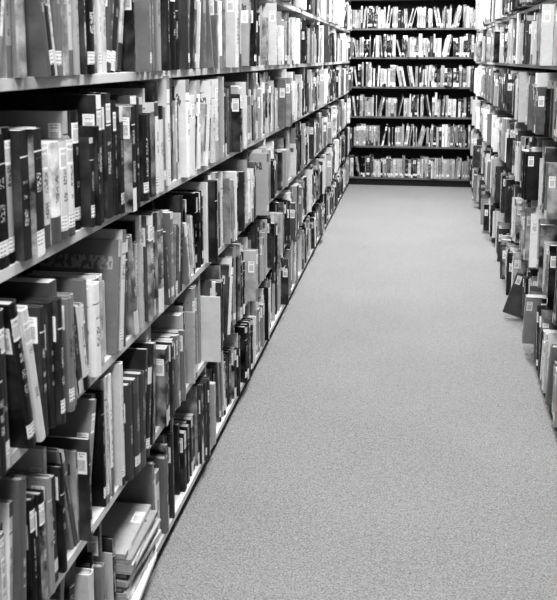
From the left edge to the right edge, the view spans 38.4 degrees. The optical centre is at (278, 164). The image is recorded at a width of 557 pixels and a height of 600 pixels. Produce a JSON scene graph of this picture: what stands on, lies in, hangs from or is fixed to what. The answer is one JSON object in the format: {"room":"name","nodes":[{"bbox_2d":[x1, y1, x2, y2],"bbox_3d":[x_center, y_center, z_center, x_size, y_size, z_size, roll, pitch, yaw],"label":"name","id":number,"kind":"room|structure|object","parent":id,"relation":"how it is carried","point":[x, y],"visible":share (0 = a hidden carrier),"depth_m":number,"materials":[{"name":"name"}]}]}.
{"room":"library","nodes":[
{"label":"library","id":0,"kind":"room"},
{"bbox_2d":[141,184,556,599],"bbox_3d":[0.547,0.847,3.447,3.800,0.050,9.900,1,8,9],"label":"floor","id":1,"kind":"structure","parent":0,"point":[392,435],"depth_m":2.67,"materials":[{"name":"carpet"}]},
{"bbox_2d":[0,0,350,599],"bbox_3d":[-0.094,-0.354,3.847,0.255,2.225,8.266,1,8,9],"label":"bookcase","id":2,"kind":"object","parent":1,"relation":"on","point":[70,83],"visible":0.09,"depth_m":1.75,"materials":[{"name":"paint"}]},
{"bbox_2d":[101,502,160,599],"bbox_3d":[-0.392,0.905,1.874,0.192,0.130,0.228,1,8,9],"label":"stacked books","id":3,"kind":"object","parent":2,"relation":"in","point":[134,526],"visible":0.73,"depth_m":1.85,"materials":[{"name":"grey paper"}]},
{"bbox_2d":[0,0,351,599],"bbox_3d":[-0.057,-0.322,3.844,0.294,2.042,8.216,1,8,9],"label":"books","id":4,"kind":"object","parent":2,"relation":"in","point":[70,161],"visible":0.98,"depth_m":1.78,"materials":[{"name":"paper"}]},
{"bbox_2d":[348,0,476,186],"bbox_3d":[1.335,-0.903,7.962,1.380,2.225,0.255,1,8,9],"label":"bookcase","id":5,"kind":"object","parent":1,"relation":"on","point":[411,151],"visible":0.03,"depth_m":8.06,"materials":[{"name":"grey metal"}]},
{"bbox_2d":[349,4,475,178],"bbox_3d":[1.319,-0.872,7.933,1.280,2.001,0.228,1,8,9],"label":"books","id":6,"kind":"object","parent":5,"relation":"in","point":[443,135],"visible":0.88,"depth_m":7.87,"materials":[{"name":"paper"}]},
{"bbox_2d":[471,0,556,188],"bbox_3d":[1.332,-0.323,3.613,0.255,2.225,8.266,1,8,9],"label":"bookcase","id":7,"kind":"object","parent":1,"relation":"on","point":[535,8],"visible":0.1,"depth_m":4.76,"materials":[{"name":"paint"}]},
{"bbox_2d":[470,0,556,426],"bbox_3d":[1.254,-0.291,3.627,0.309,2.038,8.212,1,8,10],"label":"books","id":8,"kind":"object","parent":7,"relation":"in","point":[513,169],"visible":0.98,"depth_m":3.94,"materials":[{"name":"paper"}]},
{"bbox_2d":[503,272,526,318],"bbox_3d":[1.182,0.639,3.914,0.160,0.231,0.014,1,8,9],"label":"book","id":9,"kind":"object","parent":7,"relation":"in","point":[513,305],"visible":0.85,"depth_m":3.91,"materials":[{"name":"black paper"}]}
]}

